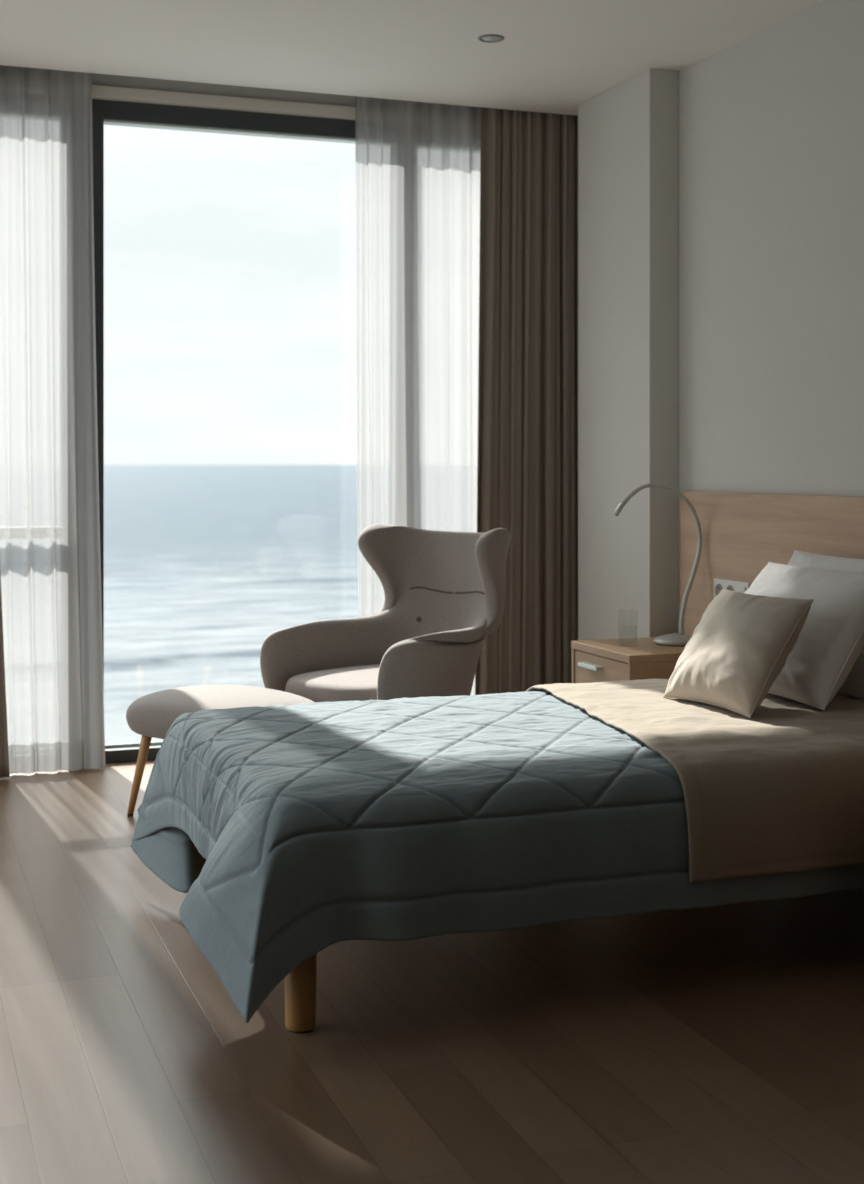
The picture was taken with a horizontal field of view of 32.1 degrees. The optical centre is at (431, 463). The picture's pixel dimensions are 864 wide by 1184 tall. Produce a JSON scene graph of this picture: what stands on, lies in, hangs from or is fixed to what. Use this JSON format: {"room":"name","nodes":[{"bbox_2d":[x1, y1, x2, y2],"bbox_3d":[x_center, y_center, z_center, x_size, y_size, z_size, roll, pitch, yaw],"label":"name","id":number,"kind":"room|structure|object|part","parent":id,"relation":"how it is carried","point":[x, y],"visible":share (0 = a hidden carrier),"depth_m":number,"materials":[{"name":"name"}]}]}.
{"room":"bedroom","nodes":[
{"label":"bedroom","id":0,"kind":"room"},
{"bbox_2d":[0,0,821,115],"bbox_3d":[-0.177,-1.610,2.118,5.020,0.200,7.700,0,0,-20],"label":"ceiling","id":1,"kind":"structure","parent":0,"point":[553,56],"depth_m":5.36,"materials":[{"name":"paint"}]},
{"bbox_2d":[478,34,503,42],"bbox_3d":[0.209,-1.506,5.324,0.094,0.007,0.094,0,0,-20],"label":"recessed light","id":2,"kind":"object","parent":1,"relation":"in","point":[489,38],"visible":1,"depth_m":5.31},
{"bbox_2d":[0,760,863,1183],"bbox_3d":[-0.240,1.250,2.292,5.020,0.120,8.070,0,0,-20],"label":"floor","id":3,"kind":"structure","parent":0,"point":[724,1044],"depth_m":3.10,"materials":[{"name":"brown wood"}]},
{"bbox_2d":[126,684,313,816],"bbox_3d":[-0.692,0.971,5.033,0.671,0.438,0.501,0,0,42],"label":"ottoman","id":4,"kind":"object","parent":3,"relation":"on","point":[151,715],"visible":0.47,"depth_m":4.94,"materials":[{"name":"beige fabric"}]},
{"bbox_3d":[-0.982,1.028,5.073,0.097,0.313,0.036,0,0,16],"label":"leg","id":5,"kind":"part","parent":4,"relation":"part of","materials":[{"name":"brown wood"}]},
{"bbox_2d":[126,684,313,738],"bbox_3d":[-0.692,0.828,5.033,0.671,0.152,0.501,0,0,42],"label":"cushion","id":6,"kind":"object","parent":4,"relation":"on","point":[151,715],"depth_m":4.92,"materials":[{"name":"beige fabric"}]},
{"bbox_2d":[206,860,316,1032],"bbox_3d":[0.447,0.954,3.998,2.000,0.473,1.135,0,0,-20],"label":"bed","id":7,"kind":"object","parent":3,"relation":"on","point":[300,983],"visible":0.09,"depth_m":3.14,"materials":[{"name":"brown wood"}]},
{"bbox_3d":[-0.277,1.088,3.167,0.070,0.196,0.070,0,0,-20],"label":"leg","id":8,"kind":"part","parent":7,"relation":"part of","materials":[{"name":"brown wood"}]},
{"bbox_2d":[131,690,863,1022],"bbox_3d":[0.371,0.904,3.943,2.189,0.475,1.400,0,0,-20],"label":"quilt","id":9,"kind":"object","parent":7,"relation":"on","point":[316,826],"visible":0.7,"depth_m":3.30,"materials":[{"name":"blue fabric"}]},
{"bbox_2d":[526,679,863,882],"bbox_3d":[0.862,0.795,4.168,1.095,0.297,1.333,0,0,-20],"label":"blanket","id":10,"kind":"object","parent":9,"relation":"on","point":[779,789],"visible":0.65,"depth_m":3.51,"materials":[{"name":"beige fabric"}]},
{"bbox_2d":[663,588,813,717],"bbox_3d":[0.827,0.505,4.087,0.335,0.386,0.389,0,0,-26],"label":"cushion","id":11,"kind":"object","parent":10,"relation":"on","point":[741,643],"visible":1,"depth_m":3.98,"materials":[{"name":"beige fabric"}]},
{"bbox_2d":[744,562,863,709],"bbox_3d":[1.030,0.473,4.269,0.390,0.452,0.604,0,0,-21],"label":"pillow","id":12,"kind":"object","parent":10,"relation":"on","point":[830,641],"visible":0.6,"depth_m":4.05,"materials":[{"name":"white fabric"}]},
{"bbox_2d":[788,550,863,698],"bbox_3d":[1.180,0.463,4.440,0.331,0.449,0.644,0,0,-21],"label":"pillow","id":13,"kind":"object","parent":10,"relation":"on","point":[853,685],"visible":0.21,"depth_m":4.41,"materials":[{"name":"white fabric"}]},
{"bbox_2d":[260,524,510,701],"bbox_3d":[-0.128,0.709,5.435,0.650,0.957,0.812,0,0,42],"label":"chair","id":14,"kind":"object","parent":3,"relation":"on","point":[444,591],"visible":0.85,"depth_m":5.50,"materials":[{"name":"beige fabric"}]},
{"bbox_2d":[285,664,379,701],"bbox_3d":[-0.198,0.791,5.357,0.509,0.108,0.600,0,0,42],"label":"seat cushion","id":15,"kind":"object","parent":14,"relation":"on","point":[314,682],"depth_m":5.20,"materials":[{"name":"beige fabric"}]},
{"bbox_2d":[571,637,684,682],"bbox_3d":[0.790,0.923,5.438,0.455,0.533,0.465,0,0,-20],"label":"nightstand","id":16,"kind":"object","parent":3,"relation":"on","point":[599,660],"visible":0.27,"depth_m":5.32,"materials":[{"name":"brown wood"}]},
{"bbox_3d":[0.724,0.868,5.652,0.431,0.365,0.018,0,0,-20],"label":"panel","id":17,"kind":"part","parent":16,"relation":"part of","materials":[{"name":"brown wood"}]},
{"bbox_3d":[0.570,0.730,5.416,0.028,0.013,0.150,0,0,-20],"label":"handle","id":18,"kind":"part","parent":16,"relation":"part of","materials":[{"name":"silver metal"}]},
{"bbox_3d":[0.612,0.770,5.373,0.020,0.163,0.423,0,0,-20],"label":"drawer","id":19,"kind":"part","parent":16,"relation":"part of","materials":[{"name":"brown wood"}]},
{"bbox_2d":[619,609,636,645],"bbox_3d":[0.711,0.593,5.452,0.067,0.128,0.067,0,0,-20],"label":"drinking glass","id":20,"kind":"object","parent":16,"relation":"on","point":[636,609],"visible":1,"depth_m":5.45,"materials":[{"name":"glass"}]},
{"bbox_3d":[0.877,0.868,5.232,0.431,0.365,0.018,0,0,-20],"label":"panel","id":21,"kind":"part","parent":16,"relation":"part of","materials":[{"name":"brown wood"}]},
{"bbox_2d":[613,483,701,645],"bbox_3d":[0.822,0.363,5.457,0.363,0.588,0.166,0,0,-20],"label":"gooseneck lamp","id":22,"kind":"object","parent":16,"relation":"on","point":[675,639],"visible":0.94,"depth_m":5.48,"materials":[{"name":"silver metal"}]},
{"bbox_2d":[578,68,678,639],"bbox_3d":[0.782,-0.160,6.044,0.128,2.700,0.630,0,0,-20],"label":"wall column","id":23,"kind":"structure","parent":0,"point":[628,133],"depth_m":5.87,"materials":[{"name":"paint"}]},
{"bbox_2d":[679,0,863,615],"bbox_3d":[2.024,-0.260,3.118,0.200,2.900,8.070,0,0,-20],"label":"wall","id":24,"kind":"structure","parent":0,"point":[771,122],"depth_m":5.15,"materials":[{"name":"paint"}]},
{"bbox_2d":[92,73,354,119],"bbox_3d":[-1.581,-0.225,5.968,4.620,2.830,0.242,0,0,-20],"label":"wall","id":25,"kind":"structure","parent":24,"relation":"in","point":[97,79],"depth_m":6.12,"materials":[{"name":"paint"}]},
{"bbox_2d":[0,572,9,777],"bbox_3d":[-1.769,-0.213,5.647,0.347,2.794,0.070,0,0,-20],"label":"drape","id":26,"kind":"object","parent":25,"relation":"hanging from","point":[4,753],"visible":1,"depth_m":5.68,"materials":[{"name":"fabric"}]},
{"bbox_2d":[0,65,104,773],"bbox_3d":[-2.202,-0.213,5.543,1.962,2.794,0.101,0,0,-20],"label":"sheer curtain","id":27,"kind":"object","parent":25,"relation":"hanging from","point":[50,565],"visible":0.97,"depth_m":5.81,"materials":[{"name":"white fabric"}]},
{"bbox_2d":[92,99,354,762],"bbox_3d":[-0.764,-0.129,6.215,1.355,2.637,0.100,0,0,-20],"label":"window","id":28,"kind":"structure","parent":25,"relation":"attached to","point":[104,112],"depth_m":6.03,"materials":[{"name":"metal"}]},
{"bbox_2d":[355,96,480,695],"bbox_3d":[-0.033,-0.213,6.340,0.595,2.794,0.084,0,0,-20],"label":"sheer curtain","id":29,"kind":"object","parent":25,"relation":"hanging from","point":[418,163],"visible":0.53,"depth_m":6.35,"materials":[{"name":"white fabric"}]},
{"bbox_2d":[475,107,577,694],"bbox_3d":[0.410,-0.213,6.450,0.508,2.794,0.086,0,0,-20],"label":"drape","id":30,"kind":"object","parent":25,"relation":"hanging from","point":[527,464],"visible":0.8,"depth_m":6.45,"materials":[{"name":"brown fabric"}]},
{"bbox_2d":[680,491,863,635],"bbox_3d":[1.457,0.521,4.327,0.034,0.838,2.930,0,0,-20],"label":"headboard panel","id":31,"kind":"object","parent":24,"relation":"attached to","point":[742,533],"visible":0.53,"depth_m":5.22,"materials":[{"name":"brown wood"}]},
{"bbox_2d":[714,578,749,597],"bbox_3d":[1.062,0.457,5.335,0.015,0.086,0.234,0,0,-20],"label":"socket plate","id":32,"kind":"object","parent":31,"relation":"attached to","point":[719,584],"visible":0.44,"depth_m":5.34,"materials":[{"name":"white plastic"}]},
{"bbox_2d":[715,584,722,595],"bbox_3d":[1.033,0.457,5.407,0.003,0.054,0.054,0,0,-20],"label":"socket","id":33,"kind":"object","parent":32,"relation":"attached to","point":[718,587],"depth_m":5.41,"materials":[{"name":"grey plastic"}]},
{"bbox_2d":[726,585,733,590],"bbox_3d":[1.059,0.457,5.336,0.003,0.054,0.054,0,0,-20],"label":"socket","id":34,"kind":"object","parent":32,"relation":"attached to","point":[730,587],"depth_m":5.33,"materials":[{"name":"grey plastic"}]},
{"bbox_2d":[736,586,745,592],"bbox_3d":[1.084,0.457,5.263,0.006,0.056,0.056,0,0,-20],"label":"socket","id":35,"kind":"object","parent":32,"relation":"attached to","point":[742,589],"depth_m":5.26,"materials":[{"name":"white plastic"}]},
{"label":"outside","id":36,"kind":"structure","parent":0,"visible":0},
{"bbox_2d":[104,465,358,744],"bbox_3d":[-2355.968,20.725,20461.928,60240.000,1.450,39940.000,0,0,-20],"label":"sea","id":37,"kind":"structure","parent":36,"point":[203,563],"depth_m":312.69,"materials":[{"name":"liquid"}]}
]}

